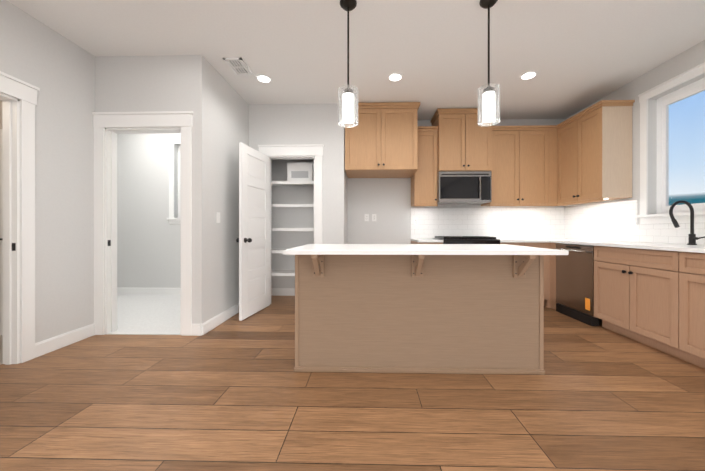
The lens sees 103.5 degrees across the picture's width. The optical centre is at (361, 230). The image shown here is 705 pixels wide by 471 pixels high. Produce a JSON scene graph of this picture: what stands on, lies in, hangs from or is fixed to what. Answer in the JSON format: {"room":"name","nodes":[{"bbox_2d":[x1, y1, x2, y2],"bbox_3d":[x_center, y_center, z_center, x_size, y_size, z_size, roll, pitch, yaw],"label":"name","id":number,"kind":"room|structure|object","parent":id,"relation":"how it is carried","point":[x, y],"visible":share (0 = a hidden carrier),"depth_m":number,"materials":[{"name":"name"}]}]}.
{"room":"kitchen","nodes":[
{"label":"kitchen","id":0,"kind":"room"},
{"bbox_2d":[0,0,99,342],"bbox_3d":[-2.816,-0.348,-0.421,0.121,2.800,6.440,0,0,1],"label":"wall","id":1,"kind":"structure","parent":0,"point":[77,85],"depth_m":2.47,"materials":[{"name":"paint"}]},
{"bbox_2d":[0,129,2,334],"bbox_3d":[-3.829,0.021,2.734,0.850,2.035,0.089,0,0,1],"label":"room door","id":2,"kind":"structure","parent":1,"relation":"in","point":[1,319],"depth_m":2.74,"materials":[{"name":"white wood"}]},
{"bbox_2d":[12,243,15,250],"bbox_3d":[-2.722,0.130,2.173,0.028,0.060,0.002,0,0,1],"label":"strike plate","id":3,"kind":"object","parent":1,"relation":"attached to","point":[14,245],"depth_m":2.17,"materials":[{"name":"black metal"}]},
{"bbox_2d":[0,71,323,364],"bbox_3d":[-0.775,-0.062,0.443,7.760,2.227,8.020,0,0,1],"label":"door trim","id":4,"kind":"structure","parent":1,"relation":"attached to","point":[20,345],"depth_m":2.76,"materials":[{"name":"white wood"}]},
{"bbox_2d":[100,55,211,323],"bbox_3d":[-2.086,-0.350,2.844,0.990,2.800,0.120,0,0,1],"label":"wall","id":5,"kind":"structure","parent":0,"point":[148,246],"depth_m":2.91,"materials":[{"name":"paint"}]},
{"bbox_2d":[167,137,179,223],"bbox_3d":[-2.722,-0.801,4.546,0.820,1.400,0.175,0,0,1],"label":"window","id":6,"kind":"structure","parent":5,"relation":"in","point":[172,141],"depth_m":4.49,"materials":[{"name":"white wood"}]},
{"bbox_2d":[212,66,247,317],"bbox_3d":[-1.636,-0.350,3.684,0.130,2.800,1.560,0,0,1],"label":"wall","id":7,"kind":"structure","parent":0,"point":[229,109],"depth_m":3.23,"materials":[{"name":"paint"}]},
{"bbox_2d":[216,212,219,222],"bbox_3d":[-1.580,-0.140,3.073,0.009,0.116,0.070,0,0,1],"label":"light switch","id":8,"kind":"object","parent":7,"relation":"attached to","point":[217,213],"depth_m":3.06,"materials":[{"name":"white plastic"}]},
{"bbox_2d":[248,103,347,287],"bbox_3d":[-0.891,-0.351,3.922,1.310,2.800,0.150,0,0,1],"label":"wall","id":9,"kind":"structure","parent":0,"point":[268,124],"depth_m":3.85,"materials":[{"name":"paint"}]},
{"bbox_2d":[236,142,269,320],"bbox_3d":[-1.371,0.015,3.514,0.197,2.045,0.660,0,0,1],"label":"pantry door","id":10,"kind":"structure","parent":9,"relation":"in","point":[253,239],"depth_m":3.44,"materials":[{"name":"white wood"}]},
{"bbox_2d":[271,181,313,275],"bbox_3d":[-0.943,-0.025,4.256,1.222,1.389,0.396,0,0,1],"label":"wire shelves","id":11,"kind":"object","parent":9,"relation":"attached to","point":[289,229],"visible":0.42,"depth_m":4.06,"materials":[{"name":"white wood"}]},
{"bbox_2d":[287,162,313,180],"bbox_3d":[-0.903,-0.872,4.237,0.380,0.300,0.290,0,0,1],"label":"box","id":12,"kind":"object","parent":11,"relation":"on","point":[300,171],"visible":0.83,"depth_m":4.10,"materials":[{"name":"white"}]},
{"bbox_2d":[0,294,704,470],"bbox_3d":[-0.755,1.098,0.453,8.040,0.106,8.280,0,0,1],"label":"floor","id":13,"kind":"structure","parent":0,"point":[234,393],"depth_m":1.65,"materials":[{"name":"brown wood"}]},
{"bbox_2d":[294,256,544,374],"bbox_3d":[0.425,0.608,2.305,1.839,0.886,0.859,0,0,1],"label":"kitchen island","id":14,"kind":"object","parent":13,"relation":"on","point":[429,308],"depth_m":2.05,"materials":[{"name":"brown wood"}]},
{"bbox_2d":[283,244,568,255],"bbox_3d":[0.431,0.150,2.288,1.904,0.030,0.856,0,0,1],"label":"island countertop","id":15,"kind":"structure","parent":14,"relation":"on","point":[309,249],"depth_m":1.95,"materials":[{"name":"white stone"}]},
{"bbox_2d":[411,239,442,243],"bbox_3d":[0.948,0.607,4.093,0.338,0.886,0.636,0,0,1],"label":"base cabinet","id":16,"kind":"object","parent":13,"relation":"on","point":[413,241],"depth_m":3.85,"materials":[{"name":"brown wood"}]},
{"bbox_2d":[419,239,442,242],"bbox_3d":[0.947,0.149,4.080,0.338,0.030,0.661,0,0,1],"label":"countertop","id":17,"kind":"structure","parent":16,"relation":"on","point":[420,240],"depth_m":3.75,"materials":[{"name":"white stone"}]},
{"bbox_2d":[433,236,499,243],"bbox_3d":[1.498,0.565,4.035,0.754,0.968,0.696,0,0,1],"label":"range","id":18,"kind":"object","parent":13,"relation":"on","point":[468,240],"visible":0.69,"depth_m":3.75,"materials":[{"name":"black metal"}]},
{"bbox_2d":[500,243,530,246],"bbox_3d":[2.073,0.607,4.067,0.385,0.886,0.636,0,0,1],"label":"base cabinet","id":19,"kind":"object","parent":13,"relation":"on","point":[519,244],"depth_m":3.75,"materials":[{"name":"brown wood"}]},
{"bbox_2d":[531,243,554,308],"bbox_3d":[2.356,0.607,4.061,0.425,0.886,0.636,0,0,1],"label":"base cabinet","id":20,"kind":"object","parent":13,"relation":"on","point":[549,260],"depth_m":3.74,"materials":[{"name":"brown wood"}]},
{"bbox_2d":[500,239,550,242],"bbox_3d":[2.532,0.149,4.044,1.304,0.030,0.661,0,0,1],"label":"countertop","id":21,"kind":"structure","parent":20,"relation":"on","point":[501,240],"depth_m":3.73,"materials":[{"name":"white stone"}]},
{"bbox_2d":[555,243,582,309],"bbox_3d":[2.826,0.607,4.050,0.717,0.886,0.636,0,0,1],"label":"base cabinet","id":22,"kind":"object","parent":13,"relation":"on","point":[555,243],"depth_m":3.63,"materials":[{"name":"brown wood"}]},
{"bbox_2d":[555,244,598,325],"bbox_3d":[2.791,0.614,3.313,0.621,0.872,0.596,0,0,1],"label":"dishwasher","id":23,"kind":"object","parent":13,"relation":"on","point":[575,283],"visible":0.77,"depth_m":3.26,"materials":[{"name":"silver metal"}]},
{"bbox_2d":[594,247,666,352],"bbox_3d":[2.832,0.608,2.567,0.636,0.886,0.885,0,0,1],"label":"base cabinet","id":24,"kind":"object","parent":13,"relation":"on","point":[652,295],"depth_m":2.57,"materials":[{"name":"brown wood"}]},
{"bbox_2d":[551,239,704,254],"bbox_3d":[2.814,0.150,2.319,0.661,0.030,2.775,0,0,1],"label":"countertop","id":25,"kind":"structure","parent":24,"relation":"on","point":[596,243],"depth_m":2.63,"materials":[{"name":"white stone"}]},
{"bbox_2d":[669,200,704,244],"bbox_3d":[2.937,-0.069,2.503,0.231,0.407,0.131,0,0,1],"label":"faucet","id":26,"kind":"object","parent":25,"relation":"on","point":[692,238],"visible":1,"depth_m":2.53,"materials":[{"name":"black metal"}]},
{"bbox_2d":[667,251,704,368],"bbox_3d":[2.817,0.608,1.879,0.636,0.886,0.736,0,0,1],"label":"base cabinet","id":27,"kind":"object","parent":13,"relation":"on","point":[685,269],"depth_m":2.14,"materials":[{"name":"brown wood"}]},
{"bbox_2d":[7,0,704,119],"bbox_3d":[-0.755,-1.799,0.452,8.040,0.100,8.280,0,0,1],"label":"ceiling","id":28,"kind":"structure","parent":0,"point":[577,55],"depth_m":2.59,"materials":[{"name":"paint"}]},
{"bbox_2d":[223,58,252,75],"bbox_3d":[-1.308,-1.743,2.965,0.190,0.014,0.300,0,0,1],"label":"ceiling vent","id":29,"kind":"object","parent":28,"relation":"in","point":[238,66],"visible":0.96,"depth_m":2.95,"materials":[{"name":"white metal"}]},
{"bbox_2d":[256,74,271,82],"bbox_3d":[-1.122,-1.744,3.201,0.175,0.010,0.175,0,0,-44],"label":"recessed light","id":30,"kind":"object","parent":28,"relation":"in","point":[262,78],"depth_m":3.18,"materials":[{"name":"white"}]},
{"bbox_2d":[338,0,357,127],"bbox_3d":[-0.100,-1.293,2.132,0.156,0.955,0.156,0,0,1],"label":"pendant light","id":31,"kind":"object","parent":28,"relation":"hanging from","point":[346,108],"visible":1,"depth_m":2.10,"materials":[{"name":"white glass"}]},
{"bbox_2d":[388,72,402,81],"bbox_3d":[0.387,-1.744,3.166,0.175,0.010,0.175,0,0,-44],"label":"recessed light","id":32,"kind":"object","parent":28,"relation":"in","point":[393,77],"depth_m":3.16,"materials":[{"name":"white"}]},
{"bbox_2d":[478,0,499,125],"bbox_3d":[0.967,-1.293,2.107,0.156,0.955,0.156,0,0,1],"label":"pendant light","id":33,"kind":"object","parent":28,"relation":"hanging from","point":[488,106],"visible":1,"depth_m":2.08,"materials":[{"name":"white glass"}]},
{"bbox_2d":[520,71,537,79],"bbox_3d":[1.887,-1.744,3.132,0.175,0.010,0.175,0,0,-44],"label":"recessed light","id":34,"kind":"object","parent":28,"relation":"in","point":[530,74],"depth_m":3.12,"materials":[{"name":"white"}]},
{"bbox_2d":[348,119,563,243],"bbox_3d":[-0.752,-0.351,4.524,7.860,2.800,0.140,0,0,1],"label":"wall","id":35,"kind":"structure","parent":0,"point":[389,199],"depth_m":4.43,"materials":[{"name":"paint"}]},
{"bbox_2d":[345,104,384,177],"bbox_3d":[0.060,-1.268,4.122,0.561,0.875,0.616,0,0,1],"label":"upper cabinet","id":36,"kind":"object","parent":35,"relation":"attached to","point":[365,142],"depth_m":3.82,"materials":[{"name":"brown wood"}]},
{"bbox_2d":[385,104,420,177],"bbox_3d":[0.499,-1.268,4.112,0.561,0.875,0.616,0,0,1],"label":"upper cabinet","id":37,"kind":"object","parent":35,"relation":"attached to","point":[402,132],"depth_m":3.81,"materials":[{"name":"brown wood"}]},
{"bbox_2d":[409,128,437,205],"bbox_3d":[0.952,-0.931,4.237,0.340,1.100,0.346,0,0,1],"label":"upper cabinet","id":38,"kind":"object","parent":35,"relation":"attached to","point":[424,186],"depth_m":4.07,"materials":[{"name":"brown wood"}]},
{"bbox_2d":[433,108,472,171],"bbox_3d":[1.342,-1.280,4.193,0.441,0.848,0.416,0,0,1],"label":"upper cabinet","id":39,"kind":"object","parent":35,"relation":"attached to","point":[454,129],"depth_m":3.99,"materials":[{"name":"brown wood"}]},
{"bbox_2d":[438,171,491,204],"bbox_3d":[1.501,-0.627,4.171,0.754,0.443,0.451,0,0,1],"label":"microwave","id":40,"kind":"object","parent":39,"relation":"attached to","point":[464,187],"visible":0.96,"depth_m":4.00,"materials":[{"name":"silver metal"}]},
{"bbox_2d":[473,108,492,171],"bbox_3d":[1.660,-1.280,4.186,0.441,0.848,0.416,0,0,1],"label":"upper cabinet","id":41,"kind":"object","parent":35,"relation":"attached to","point":[482,135],"depth_m":3.99,"materials":[{"name":"brown wood"}]},
{"bbox_2d":[411,208,562,238],"bbox_3d":[1.986,-0.108,4.387,2.400,0.481,0.008,0,0,1],"label":"tile backsplash","id":42,"kind":"structure","parent":35,"relation":"attached to","point":[509,223],"depth_m":4.38,"materials":[{"name":"white tile"}]},
{"bbox_2d":[481,128,524,205],"bbox_3d":[2.122,-0.931,4.210,0.481,1.100,0.346,0,0,1],"label":"upper cabinet","id":43,"kind":"object","parent":35,"relation":"attached to","point":[508,174],"depth_m":4.05,"materials":[{"name":"brown wood"}]},
{"bbox_2d":[517,128,548,205],"bbox_3d":[2.481,-0.931,4.202,0.481,1.100,0.346,0,0,1],"label":"upper cabinet","id":44,"kind":"object","parent":35,"relation":"attached to","point":[536,139],"depth_m":4.04,"materials":[{"name":"brown wood"}]},
{"bbox_2d":[564,40,704,244],"bbox_3d":[3.184,-0.349,0.363,0.160,2.800,8.280,0,0,1],"label":"wall","id":45,"kind":"structure","parent":0,"point":[694,56],"depth_m":3.06,"materials":[{"name":"paint"}]},
{"bbox_2d":[541,132,572,205],"bbox_3d":[3.025,-0.916,4.200,0.326,1.070,0.326,0,0,1],"label":"upper cabinet","id":46,"kind":"object","parent":45,"relation":"attached to","point":[550,133],"depth_m":4.02,"materials":[{"name":"brown wood"}]},
{"bbox_2d":[553,120,572,203],"bbox_3d":[3.006,-0.930,3.804,0.346,1.100,0.467,0,0,1],"label":"upper cabinet","id":47,"kind":"object","parent":45,"relation":"attached to","point":[563,134],"depth_m":3.91,"materials":[{"name":"brown wood"}]},
{"bbox_2d":[573,100,634,203],"bbox_3d":[2.998,-0.930,3.468,0.346,1.100,0.449,0,0,1],"label":"upper cabinet","id":48,"kind":"object","parent":45,"relation":"attached to","point":[583,156],"depth_m":3.25,"materials":[{"name":"brown wood"}]},
{"bbox_2d":[631,215,636,224],"bbox_3d":[3.156,-0.120,3.219,0.009,0.116,0.070,0,0,1],"label":"outlet","id":49,"kind":"object","parent":45,"relation":"attached to","point":[633,220],"depth_m":3.21,"materials":[{"name":"white plastic"}]},
{"bbox_2d":[563,200,704,244],"bbox_3d":[3.152,-0.107,2.644,0.008,0.481,3.440,0,0,1],"label":"tile backsplash","id":50,"kind":"structure","parent":45,"relation":"attached to","point":[609,221],"depth_m":3.43,"materials":[{"name":"white tile"}]},
{"bbox_2d":[636,62,704,223],"bbox_3d":[3.196,-0.800,1.978,0.200,1.461,2.360,0,0,1],"label":"kitchen window","id":51,"kind":"structure","parent":45,"relation":"in","point":[681,213],"depth_m":2.97,"materials":[{"name":"white wood"}]}
]}

